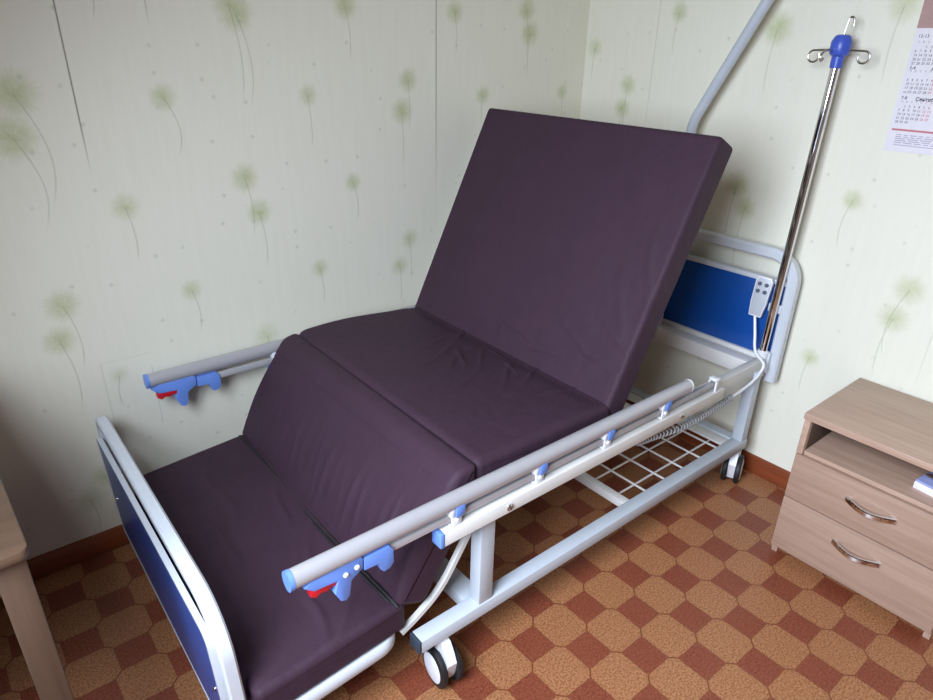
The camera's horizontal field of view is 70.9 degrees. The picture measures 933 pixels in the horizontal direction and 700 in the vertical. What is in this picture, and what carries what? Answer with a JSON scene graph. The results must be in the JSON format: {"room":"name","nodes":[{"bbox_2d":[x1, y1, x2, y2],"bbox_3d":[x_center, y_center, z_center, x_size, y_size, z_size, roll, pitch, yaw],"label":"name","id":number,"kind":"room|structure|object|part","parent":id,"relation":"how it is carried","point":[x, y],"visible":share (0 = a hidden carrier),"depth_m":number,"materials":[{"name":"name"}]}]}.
{"room":"hospital room","nodes":[
{"label":"hospital room","id":0,"kind":"room"},
{"bbox_2d":[0,0,589,559],"bbox_3d":[-0.649,-0.731,1.885,3.006,2.600,0.104,-18,31,-35],"label":"wall","id":1,"kind":"structure","parent":0,"point":[182,182],"depth_m":1.90,"materials":[{"name":"paper"}]},
{"bbox_2d":[26,524,129,580],"bbox_3d":[-0.634,0.436,2.379,2.760,0.069,0.017,-18,31,-35],"label":"baseboard","id":2,"kind":"structure","parent":1,"relation":"attached to","point":[51,562],"depth_m":1.97,"materials":[{"name":"brown wood"}]},
{"bbox_2d":[0,430,932,699],"bbox_3d":[0.269,1.004,1.408,3.006,0.104,3.104,-18,31,-35],"label":"floor","id":3,"kind":"structure","parent":0,"point":[690,598],"depth_m":1.82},
{"bbox_2d":[0,477,73,699],"bbox_3d":[-1.107,0.560,1.286,0.448,0.749,0.832,-20,32,-37],"label":"desk","id":4,"kind":"object","parent":3,"relation":"on","point":[18,592],"visible":1,"depth_m":1.04,"materials":[{"name":"brown wood"}]},
{"bbox_3d":[-0.715,0.639,1.158,0.045,0.730,0.045,-18,31,-35],"label":"leg","id":5,"kind":"part","parent":4,"relation":"part of","materials":[{"name":"brown wood"}]},
{"bbox_2d":[95,228,800,699],"bbox_3d":[0.023,0.024,1.993,1.951,1.168,1.034,-18,31,-35],"label":"hospital bed","id":6,"kind":"object","parent":3,"relation":"on","point":[706,316],"visible":0.54,"depth_m":1.68,"materials":[{"name":"metal"}]},
{"bbox_3d":[-0.753,0.536,1.597,0.022,0.335,0.867,-18,31,-35],"label":"footboard panel","id":7,"kind":"part","parent":6,"relation":"part of","materials":[{"name":"blue plastic"}]},
{"bbox_3d":[-0.737,0.506,1.595,0.043,0.403,0.926,-18,31,-35],"label":"footboard frame","id":8,"kind":"part","parent":6,"relation":"part of","materials":[{"name":"white metal"}]},
{"bbox_3d":[-0.434,-0.066,2.223,1.223,0.042,0.036,-18,31,-35],"label":"handrail","id":9,"kind":"part","parent":6,"relation":"part of","materials":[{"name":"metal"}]},
{"bbox_3d":[-0.569,0.572,1.727,0.369,0.059,0.903,-18,31,-35],"label":"foot frame","id":10,"kind":"part","parent":6,"relation":"part of","materials":[{"name":"white metal"}]},
{"bbox_2d":[134,108,732,699],"bbox_3d":[-0.145,-0.051,1.819,1.411,1.053,0.908,-18,31,-35],"label":"mattress","id":11,"kind":"object","parent":6,"relation":"on","point":[565,244],"visible":0.85,"depth_m":1.78,"materials":[{"name":"fabric"}]},
{"bbox_3d":[-0.445,0.427,1.771,0.028,0.029,0.891,-18,31,-36],"label":"zip cord","id":12,"kind":"part","parent":11,"relation":"part of","materials":[{"name":"black plastic"}]},
{"bbox_3d":[-0.075,0.071,1.941,0.492,0.110,0.902,-18,31,-35],"label":"seat","id":13,"kind":"part","parent":11,"relation":"part of","materials":[{"name":"fabric"}]},
{"bbox_3d":[-0.164,0.297,1.958,0.668,0.303,0.874,-18,31,-35],"label":"seat frame","id":14,"kind":"part","parent":6,"relation":"part of","materials":[{"name":"white metal"}]},
{"bbox_3d":[0.038,0.499,1.593,0.045,0.274,0.038,-18,31,-35],"label":"post","id":15,"kind":"part","parent":6,"relation":"part of","materials":[{"name":"white metal"}]},
{"bbox_3d":[0.162,0.262,1.550,1.240,0.042,0.036,-18,31,-35],"label":"handrail","id":16,"kind":"part","parent":6,"relation":"part of","materials":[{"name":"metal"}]},
{"bbox_3d":[0.439,0.509,1.957,1.432,0.040,0.042,-18,31,-35],"label":"rail","id":17,"kind":"part","parent":6,"relation":"part of","materials":[{"name":"white metal"}]},
{"bbox_3d":[0.367,0.268,1.736,1.094,0.037,0.033,-18,31,-35],"label":"guard rail","id":18,"kind":"part","parent":6,"relation":"part of","materials":[{"name":"white metal"}]},
{"bbox_2d":[595,402,715,493],"bbox_3d":[0.454,0.261,2.497,0.577,0.011,0.867,-18,31,-35],"label":"wire shelf","id":19,"kind":"object","parent":6,"relation":"attached to","point":[701,428],"depth_m":2.25,"materials":[{"name":"white metal"}]},
{"bbox_3d":[0.655,0.185,2.642,0.052,0.006,0.863,-18,31,-35],"label":"shelf plate","id":20,"kind":"part","parent":6,"relation":"part of","materials":[{"name":"white metal"}]},
{"bbox_2d":[636,275,774,445],"bbox_3d":[0.761,0.038,1.997,0.108,0.373,0.737,23,33,38],"label":"remote control","id":21,"kind":"object","parent":6,"relation":"hanging from","point":[763,287],"visible":0.91,"depth_m":2.17,"materials":[{"name":"white plastic"}]},
{"bbox_3d":[0.989,-0.179,2.198,0.050,0.132,0.028,22,32,37],"label":"plate","id":22,"kind":"part","parent":21,"relation":"part of","materials":[{"name":"grey plastic"}]},
{"bbox_2d":[659,0,773,324],"bbox_3d":[0.869,-0.688,2.125,0.042,1.422,0.408,-18,31,-35],"label":"pole","id":23,"kind":"object","parent":6,"relation":"on","point":[763,7],"visible":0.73,"depth_m":2.07,"materials":[{"name":"white metal"}]},
{"bbox_3d":[0.764,-0.250,2.528,0.012,0.258,0.915,-18,31,-35],"label":"headboard panel","id":24,"kind":"part","parent":6,"relation":"part of","materials":[{"name":"blue plastic"}]},
{"bbox_3d":[0.980,0.193,2.293,0.038,0.274,0.038,-18,31,-35],"label":"post","id":25,"kind":"part","parent":6,"relation":"part of","materials":[{"name":"white metal"}]},
{"bbox_3d":[0.765,-0.263,2.523,0.035,0.457,0.986,-18,31,-35],"label":"headboard frame","id":26,"kind":"part","parent":6,"relation":"part of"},
{"bbox_3d":[1.031,0.041,2.259,0.025,0.078,0.029,-18,31,-35],"label":"hook plate","id":27,"kind":"part","parent":6,"relation":"part of","materials":[{"name":"white metal"}]},
{"bbox_2d":[755,16,870,358],"bbox_3d":[1.036,-0.445,2.021,0.144,1.045,0.102,8,26,14],"label":"pole","id":28,"kind":"object","parent":6,"relation":"attached to","point":[841,44],"visible":0.99,"depth_m":1.96,"materials":[{"name":"silver metal"}]},
{"bbox_2d":[771,378,932,639],"bbox_3d":[1.236,0.446,1.919,0.398,0.512,0.458,-18,31,-35],"label":"nightstand","id":29,"kind":"object","parent":3,"relation":"on","point":[851,510],"visible":1,"depth_m":1.85,"materials":[{"name":"brown wood"}]},
{"bbox_3d":[1.119,0.376,2.090,0.342,0.491,0.018,-18,31,-35],"label":"panel","id":30,"kind":"part","parent":29,"relation":"part of","materials":[{"name":"brown wood"}]},
{"bbox_3d":[1.117,0.207,2.006,0.358,0.114,0.018,-18,31,-35],"label":"panel","id":31,"kind":"part","parent":29,"relation":"part of","materials":[{"name":"brown wood"}]},
{"bbox_3d":[1.230,0.564,1.972,0.318,0.187,0.449,-18,31,-35],"label":"drawer","id":32,"kind":"part","parent":29,"relation":"part of","materials":[{"name":"brown wood"}]},
{"bbox_3d":[1.095,0.581,1.856,0.037,0.016,0.132,-18,31,-35],"label":"handle","id":33,"kind":"part","parent":29,"relation":"part of","materials":[{"name":"silver metal"}]},
{"bbox_3d":[1.234,0.408,1.899,0.318,0.150,0.449,-18,31,-35],"label":"drawer","id":34,"kind":"part","parent":29,"relation":"part of","materials":[{"name":"brown wood"}]},
{"bbox_3d":[1.098,0.443,1.792,0.037,0.016,0.132,-18,31,-35],"label":"handle","id":35,"kind":"part","parent":29,"relation":"part of","materials":[{"name":"silver metal"}]},
{"bbox_2d":[913,472,932,496],"bbox_3d":[1.283,0.374,1.733,0.099,0.027,0.140,-13,29,-28],"label":"paper pad","id":36,"kind":"object","parent":29,"relation":"on","point":[923,484],"visible":0.85,"depth_m":1.75,"materials":[{"name":"white paper"}]},
{"bbox_2d":[926,474,932,480],"bbox_3d":[1.262,0.363,1.708,0.013,0.013,0.135,-8,27,-19],"label":"ballpoint pen","id":37,"kind":"object","parent":36,"relation":"on","point":[929,476],"visible":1,"depth_m":1.75,"materials":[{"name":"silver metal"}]},
{"bbox_3d":[1.392,0.523,1.787,0.342,0.491,0.018,-18,31,-35],"label":"panel","id":38,"kind":"part","parent":29,"relation":"part of","materials":[{"name":"brown wood"}]},
{"bbox_2d":[580,0,932,471],"bbox_3d":[1.455,-0.569,1.637,0.104,2.600,3.000,-18,31,-35],"label":"wall","id":39,"kind":"structure","parent":0,"point":[863,249],"depth_m":2.10,"materials":[{"name":"paper"}]},
{"bbox_2d":[626,400,790,489],"bbox_3d":[1.351,0.575,2.174,0.017,0.069,2.896,-18,31,-35],"label":"baseboard","id":40,"kind":"structure","parent":39,"relation":"attached to","point":[754,464],"depth_m":2.46,"materials":[{"name":"brown wood"}]},
{"bbox_2d":[883,0,932,155],"bbox_3d":[1.302,-0.849,1.625,0.002,0.718,0.309,-18,31,-35],"label":"wall calendar","id":41,"kind":"object","parent":39,"relation":"attached to","point":[910,130],"visible":1,"depth_m":1.79,"materials":[{"name":"white paper"}]},
{"bbox_2d":[893,134,932,148],"bbox_3d":[1.295,-0.551,1.763,0.001,0.029,0.264,-18,31,-35],"label":"print","id":42,"kind":"object","parent":41,"relation":"attached to","point":[900,141],"depth_m":1.82,"materials":[{"name":"purple"}]},
{"bbox_2d":[917,0,932,27],"bbox_3d":[1.304,-0.991,1.558,0.001,0.404,0.309,-18,31,-35],"label":"picture","id":43,"kind":"object","parent":41,"relation":"attached to","point":[926,16],"depth_m":1.73}
]}

